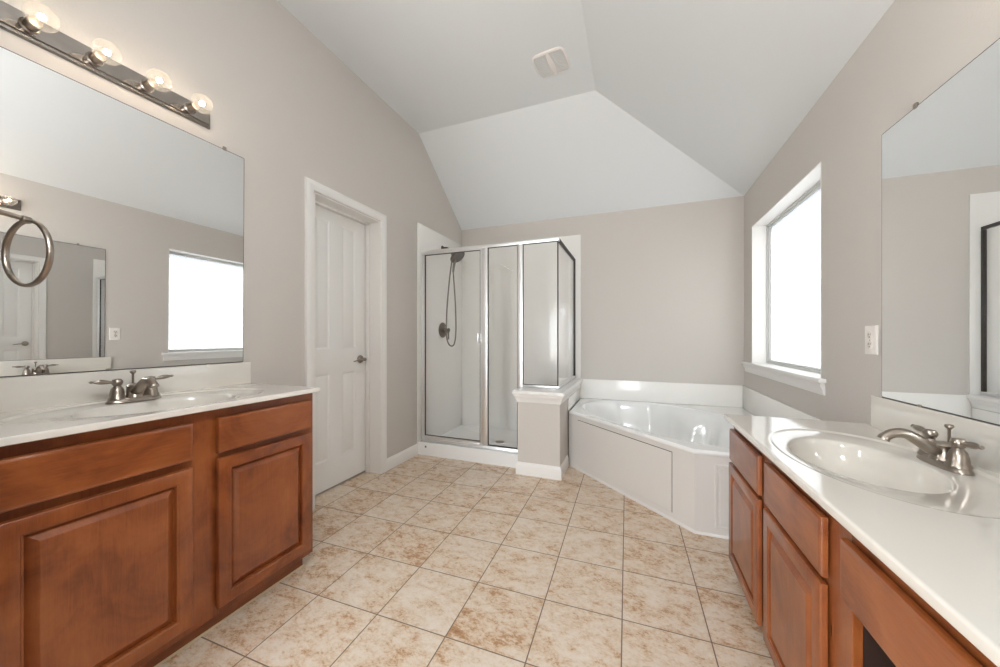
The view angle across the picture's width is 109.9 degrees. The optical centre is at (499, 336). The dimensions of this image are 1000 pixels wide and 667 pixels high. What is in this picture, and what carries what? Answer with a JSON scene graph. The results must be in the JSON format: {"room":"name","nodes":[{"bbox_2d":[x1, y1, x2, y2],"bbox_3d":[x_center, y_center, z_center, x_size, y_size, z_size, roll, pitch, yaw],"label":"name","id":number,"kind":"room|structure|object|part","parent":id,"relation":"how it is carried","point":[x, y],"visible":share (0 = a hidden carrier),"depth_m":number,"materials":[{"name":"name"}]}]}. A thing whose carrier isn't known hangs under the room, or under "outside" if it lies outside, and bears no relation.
{"room":"bathroom","nodes":[
{"label":"bathroom","id":0,"kind":"room"},
{"bbox_2d":[0,0,461,457],"bbox_3d":[-1.534,-0.427,1.735,0.150,3.134,5.536,0,0,21],"label":"wall","id":1,"kind":"structure","parent":0,"point":[285,104],"depth_m":2.07,"materials":[{"name":"grey paint"}]},
{"bbox_2d":[0,0,213,129],"bbox_3d":[-1.491,-1.077,1.420,0.157,0.090,0.642,0,0,21],"label":"vanity light","id":2,"kind":"object","parent":1,"relation":"attached to","point":[30,28],"visible":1,"depth_m":1.35,"materials":[{"name":"grey metal"}]},
{"bbox_2d":[18,0,60,34],"bbox_3d":[-1.567,-1.077,1.191,0.135,0.082,0.082,0,0,21],"label":"bulb","id":3,"kind":"object","parent":2,"relation":"attached to","point":[27,24],"depth_m":1.20,"materials":[{"name":"clear glass"}]},
{"bbox_2d":[85,38,122,66],"bbox_3d":[-1.511,-1.077,1.337,0.135,0.082,0.082,0,0,21],"label":"bulb","id":4,"kind":"object","parent":2,"relation":"attached to","point":[93,58],"depth_m":1.35,"materials":[{"name":"clear glass"}]},
{"bbox_2d":[139,68,172,92],"bbox_3d":[-1.455,-1.077,1.483,0.135,0.082,0.082,0,0,21],"label":"bulb","id":5,"kind":"object","parent":2,"relation":"attached to","point":[146,85],"depth_m":1.49,"materials":[{"name":"clear glass"}]},
{"bbox_2d":[184,93,213,113],"bbox_3d":[-1.399,-1.077,1.629,0.135,0.082,0.082,0,0,21],"label":"bulb","id":6,"kind":"object","parent":2,"relation":"attached to","point":[190,107],"depth_m":1.64,"materials":[{"name":"clear glass"}]},
{"bbox_2d":[0,46,243,376],"bbox_3d":[-1.553,-0.414,1.438,0.012,1.124,0.972,1,0,21],"label":"wall mirror","id":7,"kind":"object","parent":1,"relation":"attached to","point":[143,215],"visible":1,"depth_m":1.40,"materials":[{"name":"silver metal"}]},
{"bbox_2d":[0,362,250,412],"bbox_3d":[-1.551,0.195,1.455,0.019,0.118,1.007,0,0,21],"label":"backsplash","id":8,"kind":"structure","parent":1,"relation":"attached to","point":[38,391],"depth_m":1.36,"materials":[{"name":"beige stone"}]},
{"bbox_2d":[304,176,386,510],"bbox_3d":[-1.189,0.055,2.647,0.199,2.170,0.784,0,0,21],"label":"door","id":9,"kind":"structure","parent":1,"relation":"in","point":[345,248],"depth_m":2.75,"materials":[{"name":"white wood"}]},
{"bbox_3d":[-1.146,0.183,2.856,0.059,0.066,0.149,0,0,21],"label":"lever","id":10,"kind":"part","parent":9,"relation":"part of","materials":[{"name":"silver metal"}]},
{"bbox_2d":[387,444,417,470],"bbox_3d":[-0.882,1.089,3.201,0.014,0.102,0.469,0,0,21],"label":"baseboard","id":11,"kind":"structure","parent":1,"relation":"attached to","point":[397,459],"depth_m":3.18,"materials":[{"name":"white wood"}]},
{"bbox_2d":[417,222,461,443],"bbox_3d":[-0.633,-0.013,3.851,0.012,2.205,0.940,0,0,21],"label":"wall panel","id":12,"kind":"object","parent":1,"relation":"attached to","point":[443,361],"visible":0.76,"depth_m":3.78,"materials":[{"name":"white"}]},
{"bbox_2d":[439,322,449,338],"bbox_3d":[-0.584,-0.066,3.825,0.096,0.186,0.168,0,0,21],"label":"shower valve","id":13,"kind":"object","parent":12,"relation":"attached to","point":[442,327],"visible":0.94,"depth_m":3.81,"materials":[{"name":"silver metal"}]},
{"bbox_3d":[-0.576,-0.037,3.819,0.076,0.128,0.059,0,0,21],"label":"valve lever","id":14,"kind":"part","parent":13,"relation":"part of","materials":[{"name":"silver metal"}]},
{"bbox_2d":[441,246,464,346],"bbox_3d":[-0.510,-0.448,3.793,0.258,1.104,0.174,0,0,21],"label":"shower","id":15,"kind":"object","parent":12,"relation":"attached to","point":[455,257],"visible":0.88,"depth_m":3.74,"materials":[{"name":"silver metal"}]},
{"bbox_2d":[315,471,364,496],"bbox_3d":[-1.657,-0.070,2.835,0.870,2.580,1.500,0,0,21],"label":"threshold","id":16,"kind":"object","parent":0,"point":[363,471],"depth_m":2.73,"materials":[{"name":"grey paint"}]},
{"bbox_2d":[158,454,774,666],"bbox_3d":[-0.135,1.180,1.100,3.218,0.080,5.956,0,0,21],"label":"floor","id":17,"kind":"structure","parent":0,"point":[424,561],"depth_m":1.62,"materials":[{"name":"tile"}]},
{"bbox_2d":[0,393,312,666],"bbox_3d":[-1.325,0.707,1.367,0.501,0.867,1.001,0,0,21],"label":"vanity cabinet","id":18,"kind":"object","parent":17,"relation":"on","point":[127,545],"visible":0.85,"depth_m":1.15,"materials":[{"name":"brown wood"}]},
{"bbox_3d":[-1.182,0.375,1.064,0.017,0.134,0.423,0,0,21],"label":"drawer","id":19,"kind":"part","parent":18,"relation":"part of","materials":[{"name":"brown wood"}]},
{"bbox_3d":[-1.182,0.752,1.064,0.016,0.568,0.423,0,0,21],"label":"door","id":20,"kind":"part","parent":18,"relation":"part of","materials":[{"name":"brown wood"}]},
{"bbox_3d":[-1.182,0.752,1.064,0.015,0.463,0.318,0,0,21],"label":"raised panel","id":21,"kind":"part","parent":18,"relation":"part of","materials":[{"name":"brown wood"}]},
{"bbox_2d":[0,362,319,446],"bbox_3d":[-1.317,0.265,1.365,0.520,0.258,1.007,0,0,21],"label":"countertop","id":22,"kind":"structure","parent":18,"relation":"on","point":[38,407],"depth_m":1.32,"materials":[{"name":"beige stone"}]},
{"bbox_2d":[89,370,173,403],"bbox_3d":[-1.452,0.194,1.388,0.199,0.122,0.200,0,0,-30],"label":"bathroom faucet","id":23,"kind":"object","parent":22,"relation":"on","point":[148,385],"visible":1,"depth_m":1.37,"materials":[{"name":"silver metal"}]},
{"bbox_3d":[-1.488,0.200,1.333,0.052,0.080,0.101,0,0,21],"label":"lever handle","id":24,"kind":"part","parent":23,"relation":"part of","materials":[{"name":"silver metal"}]},
{"bbox_3d":[-1.472,0.164,1.408,0.019,0.062,0.019,0,0,21],"label":"lift rod","id":25,"kind":"part","parent":23,"relation":"part of","materials":[{"name":"silver metal"}]},
{"bbox_3d":[-1.461,0.245,1.404,0.060,0.019,0.166,0,0,21],"label":"plate","id":26,"kind":"part","parent":23,"relation":"part of","materials":[{"name":"silver metal"}]},
{"bbox_3d":[-1.406,0.197,1.383,0.176,0.084,0.058,0,0,21],"label":"spout","id":27,"kind":"part","parent":23,"relation":"part of","materials":[{"name":"silver metal"}]},
{"bbox_3d":[-1.434,0.200,1.474,0.052,0.080,0.101,0,0,21],"label":"lever handle","id":28,"kind":"part","parent":23,"relation":"part of","materials":[{"name":"silver metal"}]},
{"bbox_3d":[-1.002,0.376,1.530,0.017,0.135,0.411,0,0,21],"label":"drawer","id":29,"kind":"part","parent":18,"relation":"part of","materials":[{"name":"brown wood"}]},
{"bbox_3d":[-1.003,0.751,1.530,0.016,0.570,0.411,0,0,21],"label":"door","id":30,"kind":"part","parent":18,"relation":"part of","materials":[{"name":"brown wood"}]},
{"bbox_3d":[-1.002,0.751,1.530,0.015,0.465,0.306,0,0,21],"label":"raised panel","id":31,"kind":"part","parent":18,"relation":"part of","materials":[{"name":"brown wood"}]},
{"bbox_2d":[418,425,517,467],"bbox_3d":[-0.023,1.078,3.609,1.300,0.124,0.928,0,0,21],"label":"shower pan","id":32,"kind":"object","parent":17,"relation":"on","point":[497,436],"visible":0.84,"depth_m":3.34,"materials":[{"name":"white plastic"}]},
{"bbox_2d":[421,237,574,451],"bbox_3d":[0.013,0.086,3.606,1.368,1.861,0.909,0,0,21],"label":"shower enclosure","id":33,"kind":"object","parent":32,"relation":"on","point":[484,249],"visible":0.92,"depth_m":3.21,"materials":[{"name":"silver metal"}]},
{"bbox_3d":[-0.458,0.080,3.348,0.626,1.796,0.018,0,0,21],"label":"door frame","id":34,"kind":"part","parent":33,"relation":"part of","materials":[{"name":"silver metal"}]},
{"bbox_3d":[-0.138,0.087,3.225,0.060,1.805,0.032,0,0,21],"label":"post","id":35,"kind":"part","parent":33,"relation":"part of","materials":[{"name":"silver metal"}]},
{"bbox_3d":[0.181,0.087,3.102,0.046,1.805,0.032,0,0,21],"label":"post","id":36,"kind":"part","parent":33,"relation":"part of","materials":[{"name":"silver metal"}]},
{"bbox_3d":[0.353,0.429,3.036,0.323,0.022,0.024,0,0,21],"label":"pillar sill","id":37,"kind":"part","parent":33,"relation":"part of","materials":[{"name":"silver metal"}]},
{"bbox_3d":[0.493,-0.199,2.983,0.008,1.233,0.009,0,0,21],"label":"corner post","id":38,"kind":"part","parent":33,"relation":"part of","materials":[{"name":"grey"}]},
{"bbox_3d":[0.651,0.428,3.395,0.024,0.024,0.844,0,0,21],"label":"return sill","id":39,"kind":"part","parent":33,"relation":"part of","materials":[{"name":"silver metal"}]},
{"bbox_2d":[569,398,754,539],"bbox_3d":[1.281,0.896,2.795,1.490,0.487,1.532,0,0,21],"label":"bathtub","id":40,"kind":"object","parent":17,"relation":"on","point":[672,460],"visible":0.7,"depth_m":2.49,"materials":[{"name":"white plastic"}]},
{"bbox_3d":[0.869,0.902,2.596,0.009,0.372,0.922,0,0,-25],"label":"access panel","id":41,"kind":"part","parent":40,"relation":"part of","materials":[{"name":"white plastic"}]},
{"bbox_3d":[1.051,1.132,2.363,0.304,0.016,1.678,0,0,-40],"label":"floor trim","id":42,"kind":"part","parent":40,"relation":"part of","materials":[{"name":"white plastic"}]},
{"bbox_2d":[569,398,754,456],"bbox_3d":[1.284,0.837,2.795,1.484,0.368,1.529,0,0,21],"label":"tub basin","id":43,"kind":"object","parent":40,"relation":"in","point":[597,427],"depth_m":3.00,"materials":[{"name":"white plastic"}]},
{"bbox_3d":[1.450,0.907,1.915,0.480,0.365,0.011,0,0,21],"label":"panel","id":44,"kind":"part","parent":40,"relation":"part of","materials":[{"name":"white plastic"}]},
{"bbox_2d":[729,427,996,666],"bbox_3d":[0.963,0.767,0.613,0.516,0.745,2.116,0,0,21],"label":"vanity cabinet","id":45,"kind":"object","parent":17,"relation":"on","point":[817,596],"visible":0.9,"depth_m":0.89,"materials":[{"name":"brown wood"}]},
{"bbox_3d":[1.034,0.834,1.493,0.015,0.359,0.318,0,0,21],"label":"raised panel","id":46,"kind":"part","parent":45,"relation":"part of","materials":[{"name":"brown wood"}]},
{"bbox_3d":[1.031,0.511,1.487,0.016,0.146,0.415,0,0,21],"label":"drawer","id":47,"kind":"part","parent":45,"relation":"part of","materials":[{"name":"brown wood"}]},
{"bbox_3d":[1.034,0.834,1.493,0.016,0.464,0.423,0,0,21],"label":"door","id":48,"kind":"part","parent":45,"relation":"part of","materials":[{"name":"brown wood"}]},
{"bbox_3d":[0.861,0.834,1.044,0.015,0.359,0.303,0,0,21],"label":"raised panel","id":49,"kind":"part","parent":45,"relation":"part of","materials":[{"name":"brown wood"}]},
{"bbox_3d":[0.861,0.834,1.044,0.016,0.464,0.408,0,0,21],"label":"door","id":50,"kind":"part","parent":45,"relation":"part of","materials":[{"name":"brown wood"}]},
{"bbox_3d":[0.860,0.511,1.042,0.016,0.146,0.406,0,0,21],"label":"drawer","id":51,"kind":"part","parent":45,"relation":"part of","materials":[{"name":"brown wood"}]},
{"bbox_2d":[724,395,999,666],"bbox_3d":[0.954,0.380,0.615,0.534,0.273,2.133,0,0,21],"label":"countertop","id":52,"kind":"structure","parent":45,"relation":"on","point":[937,529],"depth_m":0.84,"materials":[{"name":"beige stone"}]},
{"bbox_2d":[877,424,984,475],"bbox_3d":[1.294,0.316,1.046,0.199,0.122,0.200,0,0,-30],"label":"bathroom faucet","id":53,"kind":"object","parent":52,"relation":"on","point":[951,455],"visible":1,"depth_m":1.02,"materials":[{"name":"silver metal"}]},
{"bbox_3d":[1.248,0.319,1.052,0.176,0.084,0.058,0,0,21],"label":"spout","id":54,"kind":"part","parent":53,"relation":"part of","materials":[{"name":"silver metal"}]},
{"bbox_3d":[1.330,0.322,1.101,0.052,0.080,0.101,0,0,21],"label":"lever handle","id":55,"kind":"part","parent":53,"relation":"part of","materials":[{"name":"silver metal"}]},
{"bbox_3d":[1.302,0.367,1.031,0.060,0.019,0.166,0,0,21],"label":"plate","id":56,"kind":"part","parent":53,"relation":"part of","materials":[{"name":"silver metal"}]},
{"bbox_3d":[1.314,0.285,1.026,0.019,0.062,0.019,0,0,21],"label":"lift rod","id":57,"kind":"part","parent":53,"relation":"part of","materials":[{"name":"silver metal"}]},
{"bbox_3d":[1.275,0.322,0.960,0.052,0.080,0.101,0,0,21],"label":"lever handle","id":58,"kind":"part","parent":53,"relation":"part of","materials":[{"name":"silver metal"}]},
{"bbox_3d":[1.007,0.743,0.676,0.478,0.695,0.016,0,0,21],"label":"panel","id":59,"kind":"part","parent":45,"relation":"part of","materials":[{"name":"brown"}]},
{"bbox_2d":[512,378,582,479],"bbox_3d":[0.495,0.790,3.339,0.430,0.700,1.084,0,0,21],"label":"wall","id":60,"kind":"structure","parent":0,"point":[543,413],"depth_m":2.87,"materials":[{"name":"grey paint"}]},
{"bbox_3d":[0.367,1.089,3.007,0.382,0.102,0.324,0,0,21],"label":"baseboard","id":61,"kind":"part","parent":60,"relation":"part of","materials":[{"name":"white"}]},
{"bbox_3d":[0.495,0.490,3.339,0.430,0.100,1.084,0,0,21],"label":"cap moulding","id":62,"kind":"part","parent":60,"relation":"part of","materials":[{"name":"white"}]},
{"bbox_2d":[568,388,579,409],"bbox_3d":[0.730,0.598,3.440,0.013,0.109,0.694,0,0,21],"label":"panel","id":63,"kind":"object","parent":60,"relation":"attached to","point":[575,396],"visible":0.99,"depth_m":3.34,"materials":[{"name":"white stone"}]},
{"bbox_2d":[277,0,894,229],"bbox_3d":[-0.194,-1.709,1.155,3.068,0.810,5.656,0,0,21],"label":"ceiling","id":64,"kind":"structure","parent":0,"point":[657,102],"depth_m":2.51,"materials":[{"name":"white paint"}]},
{"bbox_2d":[532,47,569,77],"bbox_3d":[0.374,-1.988,2.552,0.244,0.013,0.240,0,0,27],"label":"ceiling vent","id":65,"kind":"object","parent":64,"relation":"in","point":[554,61],"visible":1,"depth_m":2.54,"materials":[{"name":"white plastic"}]},
{"bbox_2d":[534,55,553,77],"bbox_3d":[0.321,-1.984,2.579,0.100,0.002,0.204,0,0,27],"label":"grille","id":66,"kind":"object","parent":65,"relation":"attached to","point":[543,64],"depth_m":2.56,"materials":[{"name":"white plastic"}]},
{"bbox_2d":[548,49,568,72],"bbox_3d":[0.427,-1.984,2.525,0.100,0.002,0.204,0,0,27],"label":"grille","id":67,"kind":"object","parent":65,"relation":"attached to","point":[558,60],"depth_m":2.52,"materials":[{"name":"white plastic"}]},
{"bbox_2d":[462,196,743,407],"bbox_3d":[0.914,-0.092,3.823,3.218,2.464,0.120,0,0,21],"label":"wall","id":68,"kind":"structure","parent":0,"point":[662,287],"depth_m":3.50,"materials":[{"name":"grey paint"}]},
{"bbox_2d":[462,235,580,429],"bbox_3d":[0.204,-0.005,4.026,1.424,2.190,0.012,0,0,21],"label":"wall panel","id":69,"kind":"object","parent":68,"relation":"attached to","point":[540,260],"visible":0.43,"depth_m":4.03,"materials":[{"name":"white"}]},
{"bbox_2d":[581,379,742,407],"bbox_3d":[1.552,0.550,3.504,1.470,0.204,0.016,0,0,21],"label":"panel","id":70,"kind":"object","parent":68,"relation":"attached to","point":[643,391],"visible":0.9,"depth_m":3.46,"materials":[{"name":"white"}]},
{"bbox_2d":[744,0,999,424],"bbox_3d":[1.329,-0.082,0.633,0.150,2.444,5.536,0,0,21],"label":"wall","id":71,"kind":"structure","parent":0,"point":[916,46],"depth_m":1.59,"materials":[{"name":"grey paint"}]},
{"bbox_2d":[743,386,819,419],"bbox_3d":[1.973,0.550,2.530,0.013,0.204,1.530,0,0,21],"label":"panel","id":72,"kind":"object","parent":71,"relation":"attached to","point":[756,403],"visible":0.51,"depth_m":2.63,"materials":[{"name":"white stone"}]},
{"bbox_2d":[741,162,825,395],"bbox_3d":[2.031,-0.320,2.499,0.191,1.260,1.459,0,0,21],"label":"window","id":73,"kind":"structure","parent":71,"relation":"in","point":[786,241],"depth_m":2.52,"materials":[{"name":"white glass"}]},
{"bbox_3d":[2.016,0.232,2.504,0.159,0.024,1.459,0,0,21],"label":"sill","id":74,"kind":"part","parent":73,"relation":"part of","materials":[{"name":"white wood"}]},
{"bbox_3d":[2.071,-0.361,2.411,0.054,1.166,1.193,0,0,21],"label":"frame","id":75,"kind":"part","parent":73,"relation":"part of","materials":[{"name":"grey"}]},
{"bbox_3d":[2.068,-0.361,2.413,0.001,1.137,1.165,0,0,21],"label":"pane","id":76,"kind":"part","parent":73,"relation":"part of","materials":[{"name":"glass"}]},
{"bbox_2d":[865,325,877,354],"bbox_3d":[1.574,0.013,1.491,0.010,0.122,0.080,0,0,21],"label":"wall outlet","id":77,"kind":"object","parent":71,"relation":"attached to","point":[871,332],"visible":1,"depth_m":1.48,"materials":[{"name":"white plastic"}]},
{"bbox_2d":[867,331,871,338],"bbox_3d":[1.572,-0.007,1.492,0.003,0.033,0.033,0,0,21],"label":"receptacle","id":78,"kind":"object","parent":77,"relation":"attached to","point":[869,333],"depth_m":1.49,"materials":[{"name":"white plastic"}]},
{"bbox_2d":[867,341,871,348],"bbox_3d":[1.572,0.034,1.492,0.003,0.033,0.033,0,0,21],"label":"receptacle","id":79,"kind":"object","parent":77,"relation":"attached to","point":[869,343],"depth_m":1.49,"materials":[{"name":"white plastic"}]},
{"bbox_2d":[871,395,999,474],"bbox_3d":[1.184,0.309,0.495,0.019,0.133,2.075,0,0,21],"label":"backsplash","id":80,"kind":"structure","parent":71,"relation":"attached to","point":[886,413],"depth_m":1.12,"materials":[{"name":"beige stone"}]},
{"bbox_2d":[882,38,999,425],"bbox_3d":[1.238,-0.288,0.618,0.010,1.091,1.726,0,0,21],"label":"wall mirror","id":81,"kind":"object","parent":71,"relation":"attached to","point":[941,160],"visible":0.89,"depth_m":1.13,"materials":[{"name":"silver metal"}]},
{"bbox_3d":[-1.400,-0.427,0.788,0.780,3.134,0.125,0,0,21],"label":"wall","id":82,"kind":"structure","parent":0,"visible":0},
{"bbox_2d":[0,209,53,286],"bbox_3d":[-1.155,-0.221,0.810,0.165,0.202,0.100,0,0,14],"label":"towel ring","id":83,"kind":"object","parent":82,"relation":"attached to","point":[5,249],"visible":1,"depth_m":0.84,"materials":[{"name":"silver metal"}]},
{"bbox_3d":[-1.160,-0.297,0.812,0.050,0.050,0.100,0,0,21],"label":"mounting post","id":84,"kind":"part","parent":83,"relation":"part of","materials":[{"name":"silver metal"}]}
]}

